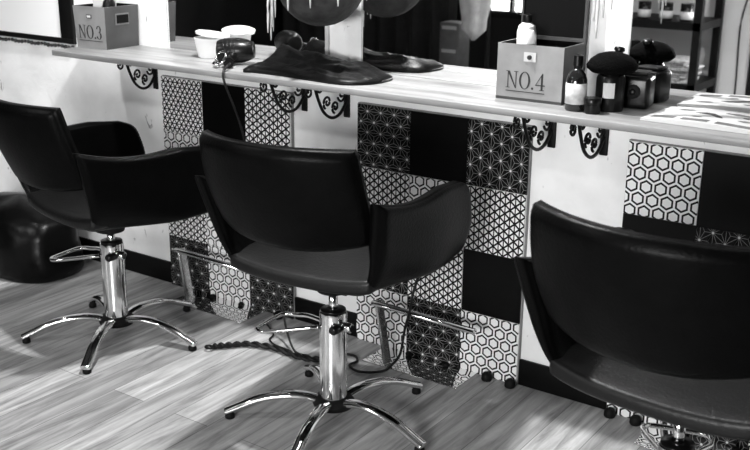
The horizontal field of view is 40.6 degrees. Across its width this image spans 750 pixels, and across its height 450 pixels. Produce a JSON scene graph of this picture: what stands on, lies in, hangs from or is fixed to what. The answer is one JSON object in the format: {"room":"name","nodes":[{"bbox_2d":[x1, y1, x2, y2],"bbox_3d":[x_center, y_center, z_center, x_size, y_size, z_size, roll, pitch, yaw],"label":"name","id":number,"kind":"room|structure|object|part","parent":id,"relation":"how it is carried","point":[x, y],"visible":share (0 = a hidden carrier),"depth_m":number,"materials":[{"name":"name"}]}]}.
{"room":"salon","nodes":[
{"label":"salon","id":0,"kind":"room"},
{"bbox_2d":[0,259,649,449],"bbox_3d":[-1.647,0.875,1.879,7.400,0.060,4.700,12,21,33],"label":"floor","id":1,"kind":"structure","parent":0,"point":[144,389],"depth_m":3.00,"materials":[{"name":"laminate"}]},
{"bbox_2d":[0,192,84,283],"bbox_3d":[-1.410,0.024,4.022,0.544,0.300,0.370,14,22,37],"label":"pouf","id":2,"kind":"object","parent":1,"relation":"on","point":[29,238],"visible":0.78,"depth_m":3.86,"materials":[{"name":"black leather"}]},
{"bbox_2d":[0,99,207,374],"bbox_3d":[-0.884,-0.027,3.289,0.662,0.841,0.593,-15,23,-41],"label":"chair","id":3,"kind":"object","parent":1,"relation":"on","point":[93,176],"visible":0.94,"depth_m":3.09,"materials":[{"name":"black leather"}]},
{"bbox_3d":[-1.042,-0.248,3.046,0.199,0.278,0.460,-16,23,-42],"label":"backrest","id":4,"kind":"part","parent":3,"relation":"part of","materials":[{"name":"black leather"}]},
{"bbox_3d":[-1.030,0.333,3.372,0.283,0.075,0.040,-3,18,-12],"label":"leg","id":5,"kind":"part","parent":3,"relation":"part of","materials":[{"name":"silver metal"}]},
{"bbox_3d":[-0.825,-0.085,3.318,0.496,0.052,0.430,-16,23,-42],"label":"seat","id":6,"kind":"part","parent":3,"relation":"part of","materials":[{"name":"black leather"}]},
{"bbox_3d":[-0.980,0.097,3.392,0.195,0.040,0.164,12,21,33],"label":"pump lever","id":7,"kind":"part","parent":3,"relation":"part of","materials":[{"name":"silver metal"}]},
{"bbox_3d":[-0.981,-0.224,3.411,0.539,0.280,0.175,-16,23,-42],"label":"armrest","id":8,"kind":"part","parent":3,"relation":"part of","materials":[{"name":"black leather"}]},
{"bbox_3d":[-0.954,0.280,3.544,0.040,0.075,0.283,-10,20,-30],"label":"leg","id":9,"kind":"part","parent":3,"relation":"part of","materials":[{"name":"silver metal"}]},
{"bbox_3d":[-0.882,0.373,3.248,0.040,0.075,0.283,2,17,5],"label":"leg","id":10,"kind":"part","parent":3,"relation":"part of","materials":[{"name":"silver metal"}]},
{"bbox_3d":[-0.859,-0.017,3.306,0.210,0.072,0.200,-16,23,-42],"label":"mounting plate","id":11,"kind":"part","parent":3,"relation":"part of","materials":[{"name":"black metal"}]},
{"bbox_3d":[-0.823,0.099,3.293,0.028,0.028,0.028,12,21,33],"label":"release knob","id":12,"kind":"part","parent":3,"relation":"part of","materials":[{"name":"silver metal"}]},
{"bbox_3d":[-0.700,-0.136,3.135,0.539,0.280,0.175,-16,23,-42],"label":"armrest","id":13,"kind":"part","parent":3,"relation":"part of","materials":[{"name":"black leather"}]},
{"bbox_3d":[-0.757,0.287,3.530,0.040,0.075,0.283,15,22,38],"label":"leg","id":14,"kind":"part","parent":3,"relation":"part of","materials":[{"name":"silver metal"}]},
{"bbox_3d":[-0.711,0.344,3.346,0.283,0.075,0.040,8,19,21],"label":"leg","id":15,"kind":"part","parent":3,"relation":"part of","materials":[{"name":"silver metal"}]},
{"bbox_2d":[173,247,264,322],"bbox_3d":[-0.549,0.199,3.627,0.400,0.215,0.138,12,21,33],"label":"footrest","id":16,"kind":"object","parent":1,"relation":"on","point":[211,304],"visible":0.87,"depth_m":3.65,"materials":[{"name":"metal"}]},
{"bbox_3d":[-0.684,0.184,3.670,0.043,0.204,0.036,12,21,33],"label":"leg","id":17,"kind":"part","parent":16,"relation":"part of","materials":[{"name":"metal"}]},
{"bbox_3d":[-0.571,0.295,3.675,0.345,0.004,0.133,12,21,33],"label":"floor plate","id":18,"kind":"part","parent":16,"relation":"part of","materials":[{"name":"metal"}]},
{"bbox_2d":[204,340,319,362],"bbox_3d":[-0.320,0.407,3.284,0.474,0.023,0.083,5,18,13],"label":"cable","id":19,"kind":"object","parent":1,"relation":"on","point":[307,358],"visible":0.83,"depth_m":3.31,"materials":[{"name":"black rubber"}]},
{"bbox_2d":[263,320,284,348],"bbox_3d":[-0.353,0.371,3.422,0.035,0.006,0.251,-6,18,-21],"label":"power cord","id":20,"kind":"object","parent":1,"relation":"on","point":[268,326],"visible":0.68,"depth_m":3.39,"materials":[{"name":"black rubber"}]},
{"bbox_2d":[273,311,282,319],"bbox_3d":[-0.341,0.316,3.574,0.034,0.027,0.034,12,21,33],"label":"door stop","id":21,"kind":"object","parent":1,"relation":"on","point":[276,312],"visible":0.62,"depth_m":3.56,"materials":[{"name":"black rubber"}]},
{"bbox_2d":[195,129,471,449],"bbox_3d":[-0.118,0.148,2.718,0.596,0.861,0.653,10,19,27],"label":"chair","id":22,"kind":"object","parent":1,"relation":"on","point":[305,218],"visible":1,"depth_m":2.50,"materials":[{"name":"black leather"}]},
{"bbox_3d":[-0.274,-0.053,2.814,0.175,0.280,0.539,10,19,27],"label":"armrest","id":23,"kind":"part","parent":22,"relation":"part of","materials":[{"name":"black leather"}]},
{"bbox_3d":[-0.285,0.500,2.858,0.283,0.075,0.040,1,17,0],"label":"leg","id":24,"kind":"part","parent":22,"relation":"part of","materials":[{"name":"silver metal"}]},
{"bbox_3d":[-0.233,-0.074,2.446,0.460,0.278,0.199,10,19,27],"label":"backrest","id":25,"kind":"part","parent":22,"relation":"part of","materials":[{"name":"black leather"}]},
{"bbox_3d":[-0.230,0.276,2.841,0.195,0.040,0.164,12,21,33],"label":"pump lever","id":26,"kind":"part","parent":22,"relation":"part of","materials":[{"name":"silver metal"}]},
{"bbox_3d":[-0.087,0.071,2.771,0.430,0.052,0.496,10,19,27],"label":"seat","id":27,"kind":"part","parent":22,"relation":"part of","materials":[{"name":"black leather"}]},
{"bbox_3d":[-0.165,0.454,3.010,0.040,0.075,0.283,-5,18,-16],"label":"leg","id":28,"kind":"part","parent":22,"relation":"part of","materials":[{"name":"silver metal"}]},
{"bbox_3d":[-0.172,0.549,2.705,0.040,0.075,0.283,6,18,18],"label":"leg","id":29,"kind":"part","parent":22,"relation":"part of","materials":[{"name":"silver metal"}]},
{"bbox_3d":[-0.111,0.143,2.750,0.200,0.072,0.210,10,19,27],"label":"mounting plate","id":30,"kind":"part","parent":22,"relation":"part of","materials":[{"name":"black metal"}]},
{"bbox_3d":[-0.074,0.277,2.742,0.028,0.028,0.028,12,21,33],"label":"release knob","id":31,"kind":"part","parent":22,"relation":"part of","materials":[{"name":"silver metal"}]},
{"bbox_3d":[0.020,0.474,2.950,0.283,0.075,0.040,-11,21,-34],"label":"leg","id":32,"kind":"part","parent":22,"relation":"part of","materials":[{"name":"silver metal"}]},
{"bbox_3d":[0.018,0.533,2.762,0.283,0.075,0.040,13,21,34],"label":"leg","id":33,"kind":"part","parent":22,"relation":"part of","materials":[{"name":"silver metal"}]},
{"bbox_3d":[0.080,0.009,2.628,0.175,0.280,0.539,10,19,27],"label":"armrest","id":34,"kind":"part","parent":22,"relation":"part of","materials":[{"name":"black leather"}]},
{"bbox_2d":[347,277,419,373],"bbox_3d":[0.044,0.220,3.127,0.300,0.482,0.135,4,18,10],"label":"power cord","id":35,"kind":"object","parent":1,"relation":"on","point":[417,279],"visible":0.84,"depth_m":3.12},
{"bbox_2d":[362,299,476,388],"bbox_3d":[0.160,0.353,3.156,0.400,0.215,0.138,12,21,33],"label":"footrest","id":36,"kind":"object","parent":1,"relation":"on","point":[444,374],"visible":1,"depth_m":3.18,"materials":[{"name":"metal"}]},
{"bbox_3d":[0.025,0.338,3.199,0.043,0.204,0.036,12,21,33],"label":"leg","id":37,"kind":"part","parent":36,"relation":"part of","materials":[{"name":"metal"}]},
{"bbox_3d":[0.138,0.448,3.204,0.345,0.004,0.133,12,21,33],"label":"floor plate","id":38,"kind":"part","parent":36,"relation":"part of","materials":[{"name":"metal"}]},
{"bbox_2d":[481,371,491,381],"bbox_3d":[0.344,0.464,3.120,0.034,0.027,0.034,12,21,33],"label":"door stop","id":39,"kind":"object","parent":1,"relation":"on","point":[486,376],"visible":1,"depth_m":3.11,"materials":[{"name":"black rubber"}]},
{"bbox_2d":[504,378,514,388],"bbox_3d":[0.409,0.479,3.076,0.034,0.027,0.034,12,21,33],"label":"door stop","id":40,"kind":"object","parent":1,"relation":"on","point":[509,383],"visible":1,"depth_m":3.06,"materials":[{"name":"black rubber"}]},
{"bbox_2d":[604,407,615,418],"bbox_3d":[0.672,0.535,2.902,0.034,0.027,0.034,12,21,33],"label":"door stop","id":41,"kind":"object","parent":1,"relation":"on","point":[609,412],"visible":1,"depth_m":2.89,"materials":[{"name":"black rubber"}]},
{"bbox_2d":[514,200,749,449],"bbox_3d":[0.619,0.357,2.046,0.602,0.870,0.673,12,21,33],"label":"chair","id":42,"kind":"object","parent":1,"relation":"on","point":[652,326],"visible":1,"depth_m":1.77,"materials":[{"name":"black leather"}]},
{"bbox_3d":[0.490,0.147,2.156,0.175,0.280,0.539,14,22,38],"label":"armrest","id":43,"kind":"part","parent":42,"relation":"part of","materials":[{"name":"black leather"}]},
{"bbox_3d":[0.466,0.125,1.787,0.460,0.278,0.199,14,22,38],"label":"backrest","id":44,"kind":"part","parent":42,"relation":"part of","materials":[{"name":"black leather"}]},
{"bbox_3d":[0.659,0.281,2.080,0.430,0.052,0.496,14,22,38],"label":"seat","id":45,"kind":"part","parent":42,"relation":"part of","materials":[{"name":"black leather"}]},
{"bbox_3d":[0.650,0.473,2.234,0.167,0.040,0.202,12,21,33],"label":"pump lever","id":46,"kind":"part","parent":42,"relation":"part of","materials":[{"name":"silver metal"}]},
{"bbox_2d":[629,414,641,425],"bbox_3d":[0.735,0.549,2.861,0.034,0.027,0.034,12,21,33],"label":"door stop","id":47,"kind":"object","parent":1,"relation":"on","point":[635,420],"visible":1,"depth_m":2.85,"materials":[{"name":"black rubber"}]},
{"bbox_2d":[633,421,739,449],"bbox_3d":[0.903,0.513,2.664,0.400,0.215,0.138,12,21,33],"label":"footrest","id":48,"kind":"object","parent":1,"relation":"on","point":[656,434],"visible":0.19,"depth_m":2.75,"materials":[{"name":"metal"}]},
{"bbox_3d":[0.767,0.498,2.707,0.043,0.204,0.036,12,21,33],"label":"leg","id":49,"kind":"part","parent":48,"relation":"part of","materials":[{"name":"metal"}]},
{"bbox_2d":[0,0,749,365],"bbox_3d":[-0.318,-0.943,3.291,7.400,2.600,0.100,12,21,33],"label":"wall","id":50,"kind":"structure","parent":0,"point":[562,177],"depth_m":3.34,"materials":[{"name":"white paint"}]},
{"bbox_2d":[0,37,73,47],"bbox_3d":[-1.494,-0.755,4.125,0.830,0.020,0.016,12,21,33],"label":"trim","id":51,"kind":"structure","parent":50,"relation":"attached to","point":[15,40],"depth_m":4.03,"materials":[{"name":"black"}]},
{"bbox_2d":[0,0,76,44],"bbox_3d":[-1.516,-1.141,4.029,0.900,0.770,0.015,12,21,33],"label":"board","id":52,"kind":"object","parent":50,"relation":"attached to","point":[42,20],"visible":1,"depth_m":3.99,"materials":[{"name":"white"}]},
{"bbox_3d":[-1.537,-1.147,4.047,0.805,0.730,0.007,12,21,33],"label":"panel","id":53,"kind":"part","parent":52,"relation":"part of","materials":[{"name":"white"}]},
{"bbox_2d":[79,236,171,282],"bbox_3d":[-2.086,-0.100,4.763,3.197,0.083,0.012,12,21,33],"label":"baseboard","id":54,"kind":"structure","parent":50,"relation":"attached to","point":[140,263],"depth_m":3.98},
{"bbox_2d":[117,64,158,89],"bbox_3d":[-0.851,-0.541,3.620,0.024,0.135,0.182,12,21,33],"label":"bracket","id":55,"kind":"object","parent":50,"relation":"attached to","point":[154,80],"visible":0.44,"depth_m":3.65,"materials":[{"name":"black metal"}]},
{"bbox_3d":[-0.800,-0.562,3.689,0.024,0.135,0.007,12,21,33],"label":"wall plate","id":56,"kind":"part","parent":55,"relation":"part of","materials":[{"name":"black metal"}]},
{"bbox_2d":[161,75,296,318],"bbox_3d":[-0.525,-0.105,3.619,0.604,0.802,0.020,12,21,33],"label":"tile panel","id":57,"kind":"object","parent":50,"relation":"attached to","point":[190,106],"visible":0.49,"depth_m":3.62,"materials":[{"name":"tile"}]},
{"bbox_2d":[166,0,329,58],"bbox_3d":[-0.435,-1.039,3.277,0.716,0.990,0.010,12,21,33],"label":"wall mirror","id":58,"kind":"object","parent":50,"relation":"attached to","point":[245,19],"visible":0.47,"depth_m":3.38,"materials":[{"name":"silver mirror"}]},
{"bbox_2d":[259,83,307,112],"bbox_3d":[-0.293,-0.412,3.224,0.024,0.135,0.228,12,21,33],"label":"bracket","id":59,"kind":"object","parent":50,"relation":"attached to","point":[303,102],"visible":0.56,"depth_m":3.26,"materials":[{"name":"black metal"}]},
{"bbox_3d":[-0.230,-0.439,3.311,0.024,0.135,0.007,12,21,33],"label":"wall plate","id":60,"kind":"part","parent":59,"relation":"part of","materials":[{"name":"black metal"}]},
{"bbox_2d":[295,297,356,336],"bbox_3d":[-0.168,0.315,3.491,0.269,0.083,0.012,12,21,33],"label":"baseboard","id":61,"kind":"structure","parent":50,"relation":"attached to","point":[302,305],"depth_m":3.52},
{"bbox_2d":[304,89,349,118],"bbox_3d":[-0.150,-0.383,3.134,0.024,0.135,0.221,12,21,33],"label":"bracket","id":62,"kind":"object","parent":50,"relation":"attached to","point":[346,98],"visible":0.55,"depth_m":3.17,"materials":[{"name":"black metal"}]},
{"bbox_3d":[-0.089,-0.408,3.218,0.024,0.135,0.007,12,21,33],"label":"wall plate","id":63,"kind":"part","parent":62,"relation":"part of","materials":[{"name":"black metal"}]},
{"bbox_2d":[52,45,749,147],"bbox_3d":[0.324,-0.341,2.755,3.352,0.019,0.287,12,21,33],"label":"countertop","id":64,"kind":"structure","parent":50,"relation":"attached to","point":[424,91],"depth_m":2.80,"materials":[{"name":"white wood"}]},
{"bbox_2d":[72,3,138,49],"bbox_3d":[-0.961,-0.715,3.637,0.158,0.147,0.168,11,20,29],"label":"storage box","id":65,"kind":"object","parent":64,"relation":"on","point":[104,28],"visible":0.99,"depth_m":3.58,"materials":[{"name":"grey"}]},
{"bbox_2d":[93,0,102,6],"bbox_3d":[-0.992,-0.723,3.622,0.066,0.170,0.002,11,20,29],"label":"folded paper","id":66,"kind":"object","parent":65,"relation":"in","point":[96,3],"visible":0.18,"depth_m":3.60,"materials":[{"name":"white paper"}]},
{"bbox_2d":[102,0,115,6],"bbox_3d":[-0.949,-0.730,3.600,0.071,0.156,0.045,12,21,33],"label":"spray can","id":67,"kind":"object","parent":65,"relation":"in","point":[106,3],"visible":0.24,"depth_m":3.56,"materials":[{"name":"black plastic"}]},
{"bbox_3d":[-0.896,-0.731,3.594,0.003,0.040,0.065,11,20,29],"label":"handle plate","id":68,"kind":"part","parent":65,"relation":"part of","materials":[{"name":"grey plastic"}]},
{"bbox_2d":[194,30,229,57],"bbox_3d":[-0.547,-0.610,3.407,0.127,0.090,0.115,12,21,33],"label":"plastic tub","id":69,"kind":"object","parent":64,"relation":"on","point":[205,43],"visible":0.8,"depth_m":3.37,"materials":[{"name":"white plastic"}]},
{"bbox_3d":[-0.542,-0.639,3.395,0.115,0.027,0.115,12,21,33],"label":"lid","id":70,"kind":"part","parent":69,"relation":"part of","materials":[{"name":"white plastic"}]},
{"bbox_2d":[212,38,306,355],"bbox_3d":[-0.393,-0.086,3.252,0.177,0.982,0.430,-10,20,-30],"label":"hair dryer","id":71,"kind":"object","parent":64,"relation":"on","point":[229,51],"visible":0.93,"depth_m":3.22,"materials":[{"name":"black plastic"}]},
{"bbox_3d":[-0.458,-0.527,3.204,0.046,0.050,0.106,2,17,6],"label":"handle","id":72,"kind":"part","parent":71,"relation":"part of","materials":[{"name":"black plastic"}]},
{"bbox_2d":[243,43,392,85],"bbox_3d":[-0.169,-0.493,3.073,0.492,0.072,0.247,12,21,33],"label":"cape","id":73,"kind":"object","parent":64,"relation":"on","point":[286,61],"visible":1,"depth_m":3.03,"materials":[{"name":"black fabric"}]},
{"bbox_2d":[496,0,588,105],"bbox_3d":[0.442,-0.485,2.685,0.188,0.301,0.153,12,20,32],"label":"box","id":74,"kind":"object","parent":64,"relation":"on","point":[538,73],"visible":0.97,"depth_m":2.68,"materials":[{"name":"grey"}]},
{"bbox_2d":[516,14,536,44],"bbox_3d":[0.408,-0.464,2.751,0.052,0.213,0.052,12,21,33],"label":"lotion bottle","id":75,"kind":"object","parent":74,"relation":"in","point":[527,24],"visible":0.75,"depth_m":2.71,"materials":[{"name":"white plastic"}]},
{"bbox_3d":[0.403,-0.437,2.639,0.034,0.024,0.002,12,20,32],"label":"latch plate","id":76,"kind":"part","parent":74,"relation":"part of","materials":[{"name":"white metal"}]},
{"bbox_3d":[0.482,-0.574,2.720,0.184,0.150,0.004,12,20,32],"label":"lid","id":77,"kind":"part","parent":74,"relation":"part of","materials":[{"name":"black"}]},
{"bbox_2d":[564,54,587,111],"bbox_3d":[0.507,-0.358,2.548,0.054,0.141,0.054,12,21,33],"label":"bottle","id":78,"kind":"object","parent":64,"relation":"on","point":[576,80],"visible":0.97,"depth_m":2.53,"materials":[{"name":"black glass"}]},
{"bbox_2d":[584,96,601,114],"bbox_3d":[0.541,-0.298,2.526,0.044,0.040,0.044,12,21,33],"label":"pot","id":79,"kind":"object","parent":64,"relation":"on","point":[592,104],"visible":1,"depth_m":2.51,"materials":[{"name":"black plastic"}]},
{"bbox_3d":[0.541,-0.310,2.522,0.044,0.016,0.044,12,21,33],"label":"lid","id":80,"kind":"part","parent":79,"relation":"part of","materials":[{"name":"black plastic"}]},
{"bbox_2d":[595,74,625,111],"bbox_3d":[0.594,-0.335,2.562,0.072,0.090,0.073,12,21,33],"label":"jar","id":81,"kind":"object","parent":64,"relation":"on","point":[611,89],"visible":0.82,"depth_m":2.53,"materials":[{"name":"black glass"}]},
{"bbox_2d":[586,46,637,75],"bbox_3d":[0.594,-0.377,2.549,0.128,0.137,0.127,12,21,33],"label":"lid","id":82,"kind":"object","parent":81,"relation":"on","point":[608,63],"visible":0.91,"depth_m":2.50,"materials":[{"name":"black fabric"}]},
{"bbox_3d":[0.617,-0.438,2.564,0.028,0.029,0.030,12,21,33],"label":"knob","id":83,"kind":"part","parent":82,"relation":"part of","materials":[{"name":"black plastic"}]},
{"bbox_2d":[624,69,655,108],"bbox_3d":[0.670,-0.349,2.603,0.080,0.093,0.090,9,19,25],"label":"jar","id":84,"kind":"object","parent":64,"relation":"on","point":[640,85],"visible":0.8,"depth_m":2.57,"materials":[{"name":"black plastic"}]},
{"bbox_2d":[629,69,652,75],"bbox_3d":[0.673,-0.391,2.598,0.065,0.009,0.056,9,19,25],"label":"lid","id":85,"kind":"object","parent":84,"relation":"on","point":[640,72],"depth_m":2.58,"materials":[{"name":"black rubber"}]},
{"bbox_2d":[640,106,749,134],"bbox_3d":[0.819,-0.255,2.438,0.300,0.013,0.195,13,21,35],"label":"magazine","id":86,"kind":"object","parent":64,"relation":"on","point":[713,119],"visible":1,"depth_m":2.42,"materials":[{"name":"white paper"}]},
{"bbox_2d":[356,102,533,384],"bbox_3d":[0.192,0.050,3.143,0.604,0.802,0.020,12,21,33],"label":"tile panel","id":87,"kind":"object","parent":50,"relation":"attached to","point":[404,153],"visible":0.6,"depth_m":3.09,"materials":[{"name":"tile"}]},
{"bbox_2d":[361,0,591,85],"bbox_3d":[0.269,-0.887,2.810,0.745,0.990,0.010,12,21,33],"label":"wall mirror","id":88,"kind":"object","parent":50,"relation":"attached to","point":[449,40],"visible":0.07,"depth_m":2.97,"materials":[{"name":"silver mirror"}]},
{"bbox_2d":[513,117,556,150],"bbox_3d":[0.426,-0.253,2.735,0.024,0.135,0.250,12,21,33],"label":"bracket","id":89,"kind":"object","parent":50,"relation":"attached to","point":[550,141],"visible":0.57,"depth_m":2.77,"materials":[{"name":"black metal"}]},
{"bbox_3d":[0.496,-0.282,2.830,0.024,0.135,0.007,12,21,33],"label":"wall plate","id":90,"kind":"part","parent":89,"relation":"part of","materials":[{"name":"black metal"}]},
{"bbox_2d":[518,359,606,409],"bbox_3d":[0.556,0.471,3.010,0.285,0.083,0.012,12,21,33],"label":"baseboard","id":91,"kind":"structure","parent":50,"relation":"attached to","point":[533,375],"depth_m":3.03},
{"bbox_2d":[569,124,608,158],"bbox_3d":[0.556,-0.227,2.654,0.024,0.135,0.240,12,21,33],"label":"bracket","id":92,"kind":"object","parent":50,"relation":"attached to","point":[602,149],"visible":0.58,"depth_m":2.69,"materials":[{"name":"black metal"}]},
{"bbox_3d":[0.623,-0.254,2.746,0.024,0.135,0.007,12,21,33],"label":"wall plate","id":93,"kind":"part","parent":92,"relation":"part of","materials":[{"name":"black metal"}]},
{"bbox_2d":[606,139,749,449],"bbox_3d":[0.923,0.208,2.659,0.604,0.802,0.020,12,21,33],"label":"tile panel","id":94,"kind":"object","parent":50,"relation":"attached to","point":[674,191],"visible":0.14,"depth_m":2.64,"materials":[{"name":"multicoloured tile"}]},
{"bbox_2d":[628,0,749,113],"bbox_3d":[1.028,-0.723,2.306,0.883,0.990,0.010,12,21,33],"label":"wall mirror","id":95,"kind":"object","parent":50,"relation":"attached to","point":[697,52],"visible":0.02,"depth_m":2.56,"materials":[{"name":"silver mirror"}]},
{"bbox_3d":[1.028,-0.723,2.306,0.883,0.990,0.010,12,21,33],"label":"frame","id":96,"kind":"part","parent":95,"relation":"part of","materials":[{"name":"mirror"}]},
{"bbox_3d":[-1.620,-1.666,1.091,7.400,0.060,4.700,12,21,33],"label":"ceiling","id":97,"kind":"structure","parent":0,"visible":0},
{"bbox_2d":[267,0,366,39],"bbox_3d":[-0.151,-1.306,2.772,0.290,1.596,0.297,12,21,33],"label":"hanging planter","id":98,"kind":"object","parent":97,"relation":"hanging from","point":[311,12],"visible":1,"depth_m":2.90,"materials":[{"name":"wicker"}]},
{"bbox_3d":[-0.158,-0.674,2.969,0.264,0.181,0.264,12,21,33],"label":"pot","id":99,"kind":"part","parent":98,"relation":"part of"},
{"bbox_2d":[593,0,612,38],"bbox_3d":[0.612,-1.204,2.333,0.211,1.514,0.253,12,21,33],"label":"hanging decoration","id":100,"kind":"object","parent":97,"relation":"hanging from","point":[598,1],"visible":1,"depth_m":2.44,"materials":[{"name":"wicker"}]}
]}

